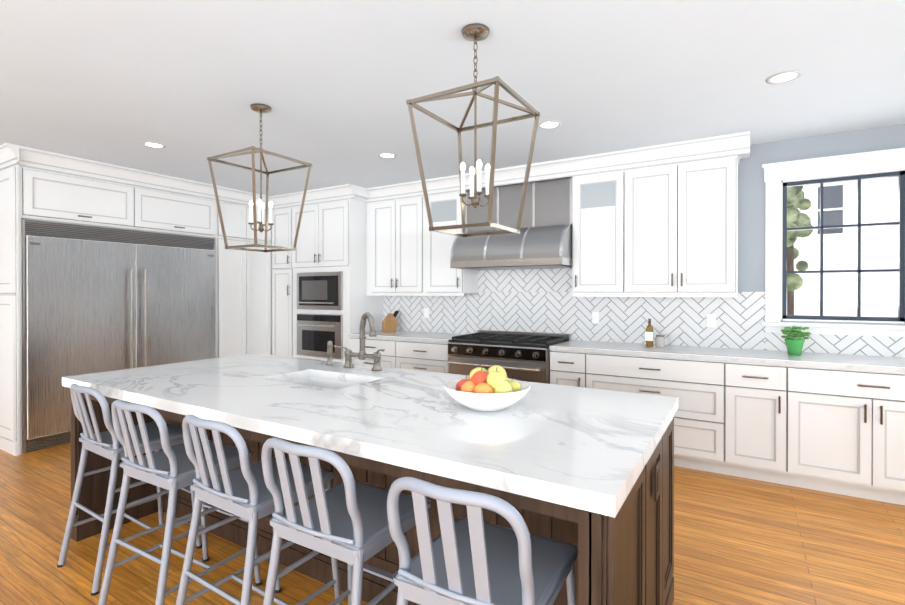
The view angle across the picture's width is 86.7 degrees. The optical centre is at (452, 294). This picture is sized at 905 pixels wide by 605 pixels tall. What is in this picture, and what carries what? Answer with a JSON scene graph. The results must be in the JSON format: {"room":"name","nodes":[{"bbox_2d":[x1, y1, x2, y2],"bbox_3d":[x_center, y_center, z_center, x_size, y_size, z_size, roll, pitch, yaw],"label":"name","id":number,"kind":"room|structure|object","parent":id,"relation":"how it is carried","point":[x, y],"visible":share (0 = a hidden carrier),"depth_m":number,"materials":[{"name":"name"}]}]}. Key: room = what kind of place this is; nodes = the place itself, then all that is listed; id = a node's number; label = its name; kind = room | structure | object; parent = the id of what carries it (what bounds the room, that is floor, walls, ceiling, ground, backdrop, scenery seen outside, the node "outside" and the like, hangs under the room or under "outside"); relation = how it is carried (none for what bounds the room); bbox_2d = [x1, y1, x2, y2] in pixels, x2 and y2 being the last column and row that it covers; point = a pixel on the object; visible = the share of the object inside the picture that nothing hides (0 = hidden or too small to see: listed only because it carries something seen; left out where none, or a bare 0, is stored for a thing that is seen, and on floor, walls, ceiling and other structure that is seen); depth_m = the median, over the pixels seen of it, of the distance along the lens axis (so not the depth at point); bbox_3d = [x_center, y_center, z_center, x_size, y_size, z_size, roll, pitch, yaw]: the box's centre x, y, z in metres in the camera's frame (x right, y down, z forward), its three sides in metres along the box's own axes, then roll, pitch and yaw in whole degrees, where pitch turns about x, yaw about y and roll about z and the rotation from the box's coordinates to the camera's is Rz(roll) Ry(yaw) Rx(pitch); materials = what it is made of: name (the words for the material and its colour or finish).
{"room":"kitchen","nodes":[
{"label":"kitchen","id":0,"kind":"room"},
{"bbox_2d":[0,443,904,604],"bbox_3d":[-1.696,1.435,2.180,11.040,0.100,7.840,0,0,31],"label":"floor","id":1,"kind":"structure","parent":0,"point":[741,541],"depth_m":2.59,"materials":[{"name":"brown wood"}]},
{"bbox_2d":[0,164,19,455],"bbox_3d":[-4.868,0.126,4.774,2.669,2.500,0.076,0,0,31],"label":"pantry","id":2,"kind":"object","parent":1,"relation":"on","point":[9,333],"visible":1,"depth_m":4.13,"materials":[{"name":"grey wood"}]},
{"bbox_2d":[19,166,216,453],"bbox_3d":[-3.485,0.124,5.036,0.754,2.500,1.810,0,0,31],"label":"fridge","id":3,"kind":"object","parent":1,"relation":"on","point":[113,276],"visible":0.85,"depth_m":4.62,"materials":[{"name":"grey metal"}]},
{"bbox_2d":[57,384,201,595],"bbox_3d":[-1.691,0.915,2.532,0.459,0.942,0.531,0,0,31],"label":"stool","id":4,"kind":"object","parent":1,"relation":"on","point":[107,444],"visible":0.79,"depth_m":2.40,"materials":[{"name":"silver metal"}]},
{"bbox_2d":[98,400,261,604],"bbox_3d":[-1.225,0.917,2.180,0.459,0.942,0.531,0,0,31],"label":"stool","id":5,"kind":"object","parent":1,"relation":"on","point":[169,468],"visible":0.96,"depth_m":2.05,"materials":[{"name":"silver metal"}]},
{"bbox_2d":[217,201,271,357],"bbox_3d":[-2.848,0.120,6.159,0.667,2.500,0.765,0,0,31],"label":"pantry","id":6,"kind":"object","parent":1,"relation":"on","point":[244,302],"visible":0.52,"depth_m":5.93,"materials":[{"name":"grey wood"}]},
{"bbox_2d":[176,415,341,604],"bbox_3d":[-0.775,0.918,1.922,0.455,0.942,0.528,0,0,31],"label":"stool","id":7,"kind":"object","parent":1,"relation":"on","point":[243,491],"visible":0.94,"depth_m":1.80,"materials":[{"name":"silver metal"}]},
{"bbox_2d":[272,207,291,356],"bbox_3d":[-2.046,0.119,6.460,0.391,2.500,0.653,0,0,31],"label":"tall cabinet","id":8,"kind":"object","parent":1,"relation":"on","point":[282,218],"depth_m":6.20,"materials":[{"name":"grey wood"}]},
{"bbox_2d":[292,199,382,362],"bbox_3d":[-1.491,0.120,6.119,1.030,2.500,0.653,0,0,31],"label":"tall cabinet","id":9,"kind":"object","parent":1,"relation":"on","point":[320,299],"depth_m":5.79,"materials":[{"name":"grey wood"}]},
{"bbox_2d":[261,438,430,604],"bbox_3d":[-0.358,0.919,1.643,0.450,0.942,0.524,0,0,31],"label":"stool","id":10,"kind":"object","parent":1,"relation":"on","point":[346,520],"visible":0.94,"depth_m":1.51,"materials":[{"name":"silver metal"}]},
{"bbox_2d":[70,377,678,604],"bbox_3d":[-0.573,0.952,2.470,3.022,0.866,1.238,0,0,31],"label":"kitchen island","id":11,"kind":"object","parent":1,"relation":"on","point":[629,560],"depth_m":1.91,"materials":[{"name":"wood"}]},
{"bbox_2d":[62,353,677,520],"bbox_3d":[-0.588,0.494,2.454,3.040,0.050,1.250,0,0,31],"label":"island countertop","id":12,"kind":"structure","parent":11,"relation":"on","point":[583,448],"depth_m":1.82,"materials":[{"name":"white stone"}]},
{"bbox_2d":[326,312,384,370],"bbox_3d":[-0.636,0.287,2.991,0.519,0.359,0.167,0,0,31],"label":"faucet","id":13,"kind":"object","parent":12,"relation":"on","point":[362,354],"visible":1,"depth_m":2.99,"materials":[{"name":"silver metal"}]},
{"bbox_2d":[443,364,530,411],"bbox_3d":[0.143,0.378,2.000,0.364,0.184,0.364,0,0,31],"label":"fruit bowl","id":14,"kind":"object","parent":12,"relation":"on","point":[492,388],"visible":1,"depth_m":1.90,"materials":[{"name":"white ceramic"}]},
{"bbox_2d":[348,334,419,367],"bbox_3d":[-0.750,0.936,5.676,0.691,0.874,0.641,0,0,31],"label":"base cabinet","id":15,"kind":"object","parent":1,"relation":"on","point":[387,342],"depth_m":5.35,"materials":[{"name":"grey wood"}]},
{"bbox_2d":[382,311,398,332],"bbox_3d":[-0.747,0.328,5.813,0.197,0.255,0.090,0,0,-39],"label":"knife block","id":16,"kind":"object","parent":15,"relation":"on","point":[389,322],"visible":1,"depth_m":5.77,"materials":[{"name":"brown wood"}]},
{"bbox_2d":[396,334,455,372],"bbox_3d":[-0.161,0.937,5.315,0.691,0.874,0.641,0,0,31],"label":"base cabinet","id":17,"kind":"object","parent":1,"relation":"on","point":[424,351],"depth_m":5.04,"materials":[{"name":"grey wood"}]},
{"bbox_2d":[387,477,577,604],"bbox_3d":[0.093,0.920,1.325,0.463,0.942,0.534,0,0,31],"label":"stool","id":18,"kind":"object","parent":1,"relation":"on","point":[473,558],"visible":1,"depth_m":1.21,"materials":[{"name":"silver metal"}]},
{"bbox_2d":[448,330,570,383],"bbox_3d":[0.556,0.888,4.811,1.050,0.975,0.751,0,0,31],"label":"range","id":19,"kind":"object","parent":1,"relation":"on","point":[520,356],"visible":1,"depth_m":4.57,"materials":[{"name":"silver metal"}]},
{"bbox_2d":[549,344,600,386],"bbox_3d":[1.175,0.940,4.496,0.326,0.874,0.641,0,0,31],"label":"base cabinet","id":20,"kind":"object","parent":1,"relation":"on","point":[567,361],"depth_m":4.23,"materials":[{"name":"grey wood"}]},
{"bbox_2d":[585,344,736,475],"bbox_3d":[1.760,0.941,4.138,1.173,0.874,0.641,0,0,31],"label":"base cabinet","id":21,"kind":"object","parent":1,"relation":"on","point":[704,382],"depth_m":3.74,"materials":[{"name":"grey wood"}]},
{"bbox_2d":[645,319,652,346],"bbox_3d":[1.750,0.339,4.261,0.066,0.245,0.065,0,0,31],"label":"oil bottle","id":22,"kind":"object","parent":21,"relation":"on","point":[649,329],"depth_m":4.24,"materials":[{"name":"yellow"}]},
{"bbox_2d":[656,334,664,347],"bbox_3d":[1.818,0.407,4.199,0.076,0.108,0.074,0,0,31],"label":"jar","id":23,"kind":"object","parent":21,"relation":"on","point":[660,340],"depth_m":4.17,"materials":[{"name":"white"}]},
{"bbox_2d":[737,352,800,487],"bbox_3d":[2.396,0.943,3.748,0.449,0.874,0.641,0,0,31],"label":"base cabinet","id":24,"kind":"object","parent":1,"relation":"on","point":[768,383],"depth_m":3.46,"materials":[{"name":"grey wood"}]},
{"bbox_2d":[797,356,904,504],"bbox_3d":[2.926,0.944,3.424,1.048,0.874,0.641,0,0,31],"label":"base cabinet","id":25,"kind":"object","parent":1,"relation":"on","point":[830,423],"depth_m":3.22,"materials":[{"name":"grey wood"}]},
{"bbox_2d":[781,326,810,354],"bbox_3d":[2.643,0.354,3.695,0.189,0.220,0.198,0,0,31],"label":"potted plant","id":26,"kind":"object","parent":25,"relation":"on","point":[794,345],"visible":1,"depth_m":3.66,"materials":[{"name":"green plant"}]},
{"bbox_2d":[0,0,904,195],"bbox_3d":[-1.696,-1.305,2.170,11.040,0.100,7.840,0,0,31],"label":"ceiling","id":27,"kind":"structure","parent":0,"point":[334,85],"depth_m":2.79,"materials":[{"name":"paint"}]},
{"bbox_2d":[142,142,165,147],"bbox_3d":[-2.517,-1.257,4.045,0.170,0.007,0.170,0,0,31],"label":"recessed light","id":28,"kind":"object","parent":27,"relation":"in","point":[153,144],"visible":1,"depth_m":4.04,"materials":[{"name":"grey plastic"}]},
{"bbox_2d":[207,103,311,252],"bbox_3d":[-1.287,-0.777,3.223,0.472,0.957,0.472,0,0,31],"label":"pendant light","id":29,"kind":"object","parent":27,"relation":"hanging from","point":[261,109],"visible":1,"depth_m":3.20,"materials":[{"name":"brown metal"}]},
{"bbox_2d":[378,153,396,158],"bbox_3d":[-0.592,-1.258,4.355,0.170,0.007,0.170,0,0,31],"label":"recessed light","id":30,"kind":"object","parent":27,"relation":"in","point":[387,155],"visible":1,"depth_m":4.36,"materials":[{"name":"grey plastic"}]},
{"bbox_2d":[406,23,539,237],"bbox_3d":[0.109,-0.774,2.285,0.472,0.957,0.472,0,0,31],"label":"pendant light","id":31,"kind":"object","parent":27,"relation":"hanging from","point":[475,33],"visible":1,"depth_m":2.26,"materials":[{"name":"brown metal"}]},
{"bbox_2d":[538,120,560,128],"bbox_3d":[0.719,-1.255,3.556,0.170,0.007,0.170,0,0,31],"label":"recessed light","id":32,"kind":"object","parent":27,"relation":"in","point":[551,124],"visible":0.98,"depth_m":3.55,"materials":[{"name":"grey plastic"}]},
{"bbox_2d":[766,70,801,83],"bbox_3d":[1.915,-1.252,2.773,0.170,0.007,0.170,0,0,31],"label":"recessed light","id":33,"kind":"object","parent":27,"relation":"in","point":[784,77],"visible":1,"depth_m":2.77,"materials":[{"name":"grey plastic"}]},
{"bbox_2d":[738,124,904,324],"bbox_3d":[0.321,0.053,5.466,11.040,2.640,0.120,0,0,31],"label":"wall","id":34,"kind":"structure","parent":0,"point":[751,223],"depth_m":4.00,"materials":[{"name":"grey paint"}]},
{"bbox_2d":[0,131,749,209],"bbox_3d":[-1.765,-1.185,4.729,8.002,0.154,3.303,0,0,31],"label":"crown molding","id":35,"kind":"structure","parent":34,"relation":"attached to","point":[728,145],"depth_m":4.60,"materials":[{"name":"grey wood"}]},
{"bbox_2d":[366,191,477,295],"bbox_3d":[-0.396,-0.555,5.603,1.367,1.145,0.386,0,0,31],"label":"upper cabinet","id":36,"kind":"object","parent":34,"relation":"attached to","point":[408,252],"visible":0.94,"depth_m":5.46,"materials":[{"name":"grey wood"}]},
{"bbox_2d":[450,177,571,269],"bbox_3d":[0.636,-0.693,4.843,1.178,0.855,0.602,0,0,31],"label":"range hood","id":37,"kind":"object","parent":34,"relation":"attached to","point":[542,239],"visible":0.85,"depth_m":4.68,"materials":[{"name":"metal"}]},
{"bbox_2d":[383,268,904,356],"bbox_3d":[1.578,0.044,4.619,5.770,0.835,0.011,0,0,31],"label":"backsplash","id":38,"kind":"structure","parent":34,"relation":"attached to","point":[533,300],"depth_m":4.71,"materials":[{"name":"white tile"}]},
{"bbox_2d":[424,308,428,317],"bbox_3d":[-0.315,0.224,5.769,0.072,0.115,0.008,0,0,31],"label":"electrical outlet","id":39,"kind":"object","parent":38,"relation":"attached to","point":[426,312],"visible":1,"depth_m":5.76,"materials":[{"name":"white plastic"}]},
{"bbox_2d":[592,312,598,323],"bbox_3d":[1.407,0.228,4.714,0.072,0.115,0.008,0,0,31],"label":"electrical outlet","id":40,"kind":"object","parent":38,"relation":"attached to","point":[595,317],"visible":1,"depth_m":4.71,"materials":[{"name":"white plastic"}]},
{"bbox_2d":[706,314,715,326],"bbox_3d":[2.260,0.230,4.191,0.072,0.115,0.008,0,0,31],"label":"electrical outlet","id":41,"kind":"object","parent":38,"relation":"attached to","point":[710,320],"visible":1,"depth_m":4.19,"materials":[{"name":"white plastic"}]},
{"bbox_2d":[572,155,737,296],"bbox_3d":[1.767,-0.550,4.278,1.334,1.145,0.386,0,0,31],"label":"upper cabinet","id":42,"kind":"object","parent":34,"relation":"attached to","point":[668,230],"visible":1,"depth_m":4.11,"materials":[{"name":"white wood"}]},
{"bbox_2d":[761,148,904,336],"bbox_3d":[3.046,-0.381,3.766,1.048,1.390,0.170,0,0,31],"label":"window","id":43,"kind":"structure","parent":34,"relation":"in","point":[780,178],"depth_m":3.79,"materials":[{"name":"white"}]},
{"label":"outside","id":44,"kind":"structure","parent":0,"visible":0},
{"bbox_2d":[786,177,897,316],"bbox_3d":[4.669,-1.878,5.665,10.000,7.500,0.985,0,0,31],"label":"window glass","id":45,"kind":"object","parent":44,"point":[876,194],"depth_m":5.98,"materials":[{"name":"clear glass"}]}
]}

